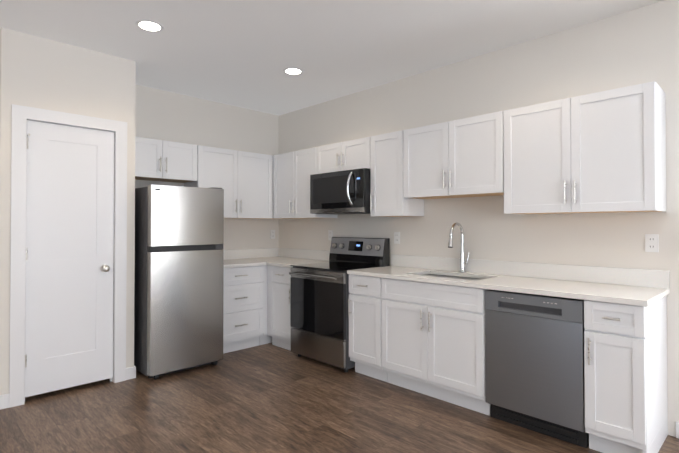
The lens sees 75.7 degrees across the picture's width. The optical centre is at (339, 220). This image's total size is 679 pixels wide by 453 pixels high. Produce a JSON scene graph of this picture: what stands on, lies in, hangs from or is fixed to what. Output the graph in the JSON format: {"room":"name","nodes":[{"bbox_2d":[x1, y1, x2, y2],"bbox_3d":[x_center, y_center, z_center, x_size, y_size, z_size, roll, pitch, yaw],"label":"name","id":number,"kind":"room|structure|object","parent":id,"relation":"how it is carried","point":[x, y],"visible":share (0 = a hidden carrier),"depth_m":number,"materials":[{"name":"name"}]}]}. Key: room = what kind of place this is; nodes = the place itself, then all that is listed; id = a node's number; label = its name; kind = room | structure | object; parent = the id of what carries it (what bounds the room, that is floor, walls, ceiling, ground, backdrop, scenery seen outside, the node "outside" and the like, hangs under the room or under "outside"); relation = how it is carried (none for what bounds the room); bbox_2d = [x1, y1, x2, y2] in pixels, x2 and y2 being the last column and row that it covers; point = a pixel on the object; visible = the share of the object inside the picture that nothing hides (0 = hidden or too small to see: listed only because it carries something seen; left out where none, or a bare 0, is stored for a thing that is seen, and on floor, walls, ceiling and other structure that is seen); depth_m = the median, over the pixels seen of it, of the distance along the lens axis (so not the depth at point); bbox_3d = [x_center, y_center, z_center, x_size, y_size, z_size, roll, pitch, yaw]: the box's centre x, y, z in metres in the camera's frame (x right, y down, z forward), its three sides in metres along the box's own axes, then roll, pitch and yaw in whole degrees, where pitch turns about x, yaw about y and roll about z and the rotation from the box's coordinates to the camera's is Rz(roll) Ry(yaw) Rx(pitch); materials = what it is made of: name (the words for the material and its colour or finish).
{"room":"kitchen","nodes":[
{"label":"kitchen","id":0,"kind":"room"},
{"bbox_2d":[0,27,135,394],"bbox_3d":[-2.328,-0.018,3.684,0.930,2.740,0.640,1,-1,-45],"label":"wall","id":1,"kind":"structure","parent":0,"point":[41,73],"depth_m":3.38,"materials":[{"name":"white paint"}]},
{"bbox_2d":[9,104,126,407],"bbox_3d":[-2.141,0.253,3.485,0.796,2.195,0.131,1,-1,-45],"label":"door frame","id":2,"kind":"structure","parent":1,"relation":"attached to","point":[21,115],"depth_m":3.23,"materials":[{"name":"white wood"}]},
{"bbox_2d":[25,120,113,396],"bbox_3d":[-2.104,0.280,3.443,0.612,2.060,0.105,1,-1,-45],"label":"closet door","id":3,"kind":"structure","parent":1,"relation":"in","point":[69,255],"depth_m":3.44,"materials":[{"name":"white wood"}]},
{"bbox_2d":[126,365,135,378],"bbox_3d":[-1.987,1.306,3.995,0.013,0.100,0.653,1,-1,-45],"label":"baseboard","id":4,"kind":"structure","parent":1,"relation":"attached to","point":[130,374],"depth_m":3.74,"materials":[{"name":"white wood"}]},
{"bbox_2d":[135,85,278,249],"bbox_3d":[-3.140,-0.021,3.404,6.700,2.740,0.100,1,-1,-45],"label":"wall","id":5,"kind":"structure","parent":0,"point":[168,116],"depth_m":5.05,"materials":[{"name":"white paint"}]},
{"bbox_2d":[135,136,196,182],"bbox_3d":[-1.830,-0.604,4.374,0.726,0.376,0.358,1,-1,-45],"label":"upper cabinet","id":6,"kind":"object","parent":5,"relation":"attached to","point":[163,160],"visible":0.75,"depth_m":4.29,"materials":[{"name":"white wood"}]},
{"bbox_2d":[184,145,273,218],"bbox_3d":[-1.246,-0.411,4.972,0.941,0.748,0.323,1,-1,-45],"label":"upper cabinet","id":7,"kind":"object","parent":5,"relation":"attached to","point":[243,180],"visible":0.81,"depth_m":4.88,"materials":[{"name":"white wood"}]},
{"bbox_2d":[270,230,274,238],"bbox_3d":[-0.851,0.170,5.574,0.070,0.114,0.008,1,-1,-45],"label":"electrical outlet","id":8,"kind":"object","parent":5,"relation":"attached to","point":[272,234],"visible":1,"depth_m":5.57,"materials":[{"name":"white plastic"}]},
{"bbox_2d":[0,0,663,115],"bbox_3d":[-0.125,-1.458,0.284,6.800,0.060,8.800,1,-1,-45],"label":"ceiling","id":9,"kind":"structure","parent":0,"point":[241,53],"depth_m":3.28,"materials":[{"name":"white paint"}]},
{"bbox_2d":[135,19,163,31],"bbox_3d":[-1.353,-1.391,3.115,0.188,0.007,0.188,1,-1,-45],"label":"recessed light","id":10,"kind":"object","parent":9,"relation":"in","point":[149,25],"visible":1,"depth_m":3.10,"materials":[{"name":"white"}]},
{"bbox_2d":[283,67,302,74],"bbox_3d":[-0.426,-1.380,4.027,0.188,0.007,0.188,1,-1,-45],"label":"recessed light","id":11,"kind":"object","parent":9,"relation":"in","point":[292,70],"visible":1,"depth_m":4.01,"materials":[{"name":"white"}]},
{"bbox_2d":[0,343,678,452],"bbox_3d":[-0.125,1.342,0.251,6.800,0.060,8.800,1,-1,-45],"label":"floor","id":12,"kind":"structure","parent":0,"point":[267,398],"depth_m":2.99,"materials":[{"name":"wood"}]},
{"bbox_2d":[134,184,223,379],"bbox_3d":[-1.627,0.522,4.191,0.680,1.672,0.820,1,-1,-45],"label":"refrigerator","id":13,"kind":"object","parent":12,"relation":"on","point":[179,280],"visible":0.94,"depth_m":3.85,"materials":[{"name":"grey metal"}]},
{"bbox_2d":[223,265,263,353],"bbox_3d":[-1.235,0.922,4.735,0.596,0.885,0.654,1,-1,-45],"label":"base cabinet","id":14,"kind":"object","parent":12,"relation":"on","point":[243,308],"visible":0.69,"depth_m":4.57,"materials":[{"name":"white wood"}]},
{"bbox_2d":[259,265,271,344],"bbox_3d":[-0.807,0.928,5.195,0.643,0.885,0.598,1,-1,-45],"label":"base cabinet","id":15,"kind":"object","parent":12,"relation":"on","point":[265,338],"visible":0.08,"depth_m":4.78,"materials":[{"name":"white wood"}]},
{"bbox_2d":[224,248,263,267],"bbox_3d":[-1.008,0.409,4.965,1.260,0.144,0.653,1,-1,-45],"label":"countertop","id":16,"kind":"structure","parent":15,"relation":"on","point":[239,257],"depth_m":5.12,"materials":[{"name":"stone"}]},
{"bbox_2d":[267,265,291,350],"bbox_3d":[-0.427,0.923,4.801,0.654,0.885,0.490,1,-1,-45],"label":"base cabinet","id":17,"kind":"object","parent":12,"relation":"on","point":[279,327],"visible":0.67,"depth_m":4.62,"materials":[{"name":"white wood"}]},
{"bbox_2d":[264,248,329,267],"bbox_3d":[-0.411,0.407,4.786,0.660,0.144,0.440,1,-1,-45],"label":"countertop","id":18,"kind":"structure","parent":17,"relation":"on","point":[281,257],"depth_m":5.13,"materials":[{"name":"stone"}]},
{"bbox_2d":[289,237,389,371],"bbox_3d":[-0.021,0.765,4.318,0.698,1.190,0.760,1,-1,-45],"label":"range","id":19,"kind":"object","parent":12,"relation":"on","point":[319,316],"visible":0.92,"depth_m":4.15,"materials":[{"name":"grey"}]},
{"bbox_2d":[348,274,387,381],"bbox_3d":[0.417,0.913,3.943,0.654,0.885,0.373,1,-1,-45],"label":"base cabinet","id":20,"kind":"object","parent":12,"relation":"on","point":[364,306],"visible":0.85,"depth_m":3.74,"materials":[{"name":"white wood"}]},
{"bbox_2d":[381,278,490,415],"bbox_3d":[0.868,0.907,3.485,0.654,0.885,0.904,1,-1,-45],"label":"base cabinet","id":21,"kind":"object","parent":12,"relation":"on","point":[432,339],"visible":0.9,"depth_m":3.24,"materials":[{"name":"white wood"}]},
{"bbox_2d":[347,254,669,306],"bbox_3d":[1.067,0.390,3.300,0.635,0.144,2.210,1,-1,-45],"label":"countertop","id":22,"kind":"structure","parent":21,"relation":"on","point":[640,287],"depth_m":3.08,"materials":[{"name":"stone"}]},
{"bbox_2d":[422,274,481,280],"bbox_3d":[0.886,0.598,3.493,0.435,0.264,0.720,1,-1,-45],"label":"sink","id":23,"kind":"object","parent":22,"relation":"in","point":[455,277],"depth_m":3.61,"materials":[{"name":"metal"}]},
{"bbox_2d":[448,222,468,272],"bbox_3d":[0.983,0.222,3.617,0.239,0.422,0.085,1,-1,-45],"label":"faucet","id":24,"kind":"object","parent":22,"relation":"on","point":[463,262],"visible":0.98,"depth_m":3.67,"materials":[{"name":"silver metal"}]},
{"bbox_2d":[485,289,588,447],"bbox_3d":[1.405,0.908,2.946,0.586,0.872,0.606,1,-1,-45],"label":"dishwasher","id":25,"kind":"object","parent":12,"relation":"on","point":[534,364],"visible":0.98,"depth_m":2.72,"materials":[{"name":"grey metal"}]},
{"bbox_2d":[584,295,667,452],"bbox_3d":[1.720,0.897,2.618,0.654,0.885,0.296,1,-1,-45],"label":"base cabinet","id":26,"kind":"object","parent":12,"relation":"on","point":[625,376],"visible":0.98,"depth_m":2.43,"materials":[{"name":"white wood"}]},
{"bbox_2d":[279,0,678,436],"bbox_3d":[2.263,-0.030,2.617,0.100,2.740,8.600,1,-1,-45],"label":"wall","id":27,"kind":"structure","parent":0,"point":[637,46],"depth_m":3.38,"materials":[{"name":"white paint"}]},
{"bbox_2d":[273,147,336,218],"bbox_3d":[-0.424,-0.408,5.024,0.358,0.752,0.783,1,-1,-45],"label":"upper cabinet","id":28,"kind":"object","parent":27,"relation":"attached to","point":[293,171],"visible":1,"depth_m":4.91,"materials":[{"name":"white wood"}]},
{"bbox_2d":[328,230,332,239],"bbox_3d":[-0.101,0.162,4.939,0.008,0.114,0.070,1,-1,-45],"label":"electrical outlet","id":29,"kind":"object","parent":27,"relation":"attached to","point":[330,234],"visible":0.96,"depth_m":4.94,"materials":[{"name":"white plastic"}]},
{"bbox_2d":[316,137,369,173],"bbox_3d":[0.121,-0.640,4.473,0.358,0.300,0.763,1,-1,-45],"label":"upper cabinet","id":30,"kind":"object","parent":27,"relation":"attached to","point":[347,155],"visible":0.73,"depth_m":4.34,"materials":[{"name":"white wood"}]},
{"bbox_2d":[310,168,370,213],"bbox_3d":[0.080,-0.281,4.430,0.470,0.412,0.758,1,-1,-45],"label":"microwave","id":31,"kind":"object","parent":30,"relation":"attached to","point":[344,192],"visible":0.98,"depth_m":4.25,"materials":[{"name":"black plastic"}]},
{"bbox_2d":[394,232,399,243],"bbox_3d":[0.561,0.164,4.265,0.008,0.114,0.070,1,-1,-45],"label":"electrical outlet","id":32,"kind":"object","parent":27,"relation":"attached to","point":[396,237],"visible":1,"depth_m":4.26,"materials":[{"name":"white plastic"}]},
{"bbox_2d":[370,130,423,216],"bbox_3d":[0.524,-0.419,4.060,0.358,0.752,0.379,1,-1,-45],"label":"upper cabinet","id":33,"kind":"object","parent":27,"relation":"attached to","point":[387,199],"visible":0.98,"depth_m":3.96,"materials":[{"name":"white wood"}]},
{"bbox_2d":[403,111,503,199],"bbox_3d":[0.975,-0.502,3.602,0.358,0.597,0.901,1,-1,-45],"label":"upper cabinet","id":34,"kind":"object","parent":27,"relation":"attached to","point":[460,158],"visible":0.94,"depth_m":3.46,"materials":[{"name":"white wood"}]},
{"bbox_2d":[503,81,665,213],"bbox_3d":[1.613,-0.432,2.953,0.358,0.752,0.909,1,-1,-45],"label":"upper cabinet","id":35,"kind":"object","parent":27,"relation":"attached to","point":[602,152],"visible":1,"depth_m":2.78,"materials":[{"name":"white wood"}]},
{"bbox_2d":[645,234,658,251],"bbox_3d":[2.002,0.142,2.800,0.008,0.114,0.070,1,-1,-45],"label":"electrical outlet","id":36,"kind":"object","parent":27,"relation":"attached to","point":[651,242],"visible":1,"depth_m":2.80,"materials":[{"name":"white plastic"}]},
{"bbox_2d":[676,421,678,438],"bbox_3d":[3.650,1.272,1.111,0.013,0.100,4.470,1,-1,-45],"label":"baseboard","id":37,"kind":"structure","parent":27,"relation":"attached to","point":[677,423],"depth_m":2.69,"materials":[{"name":"white wood"}]}
]}

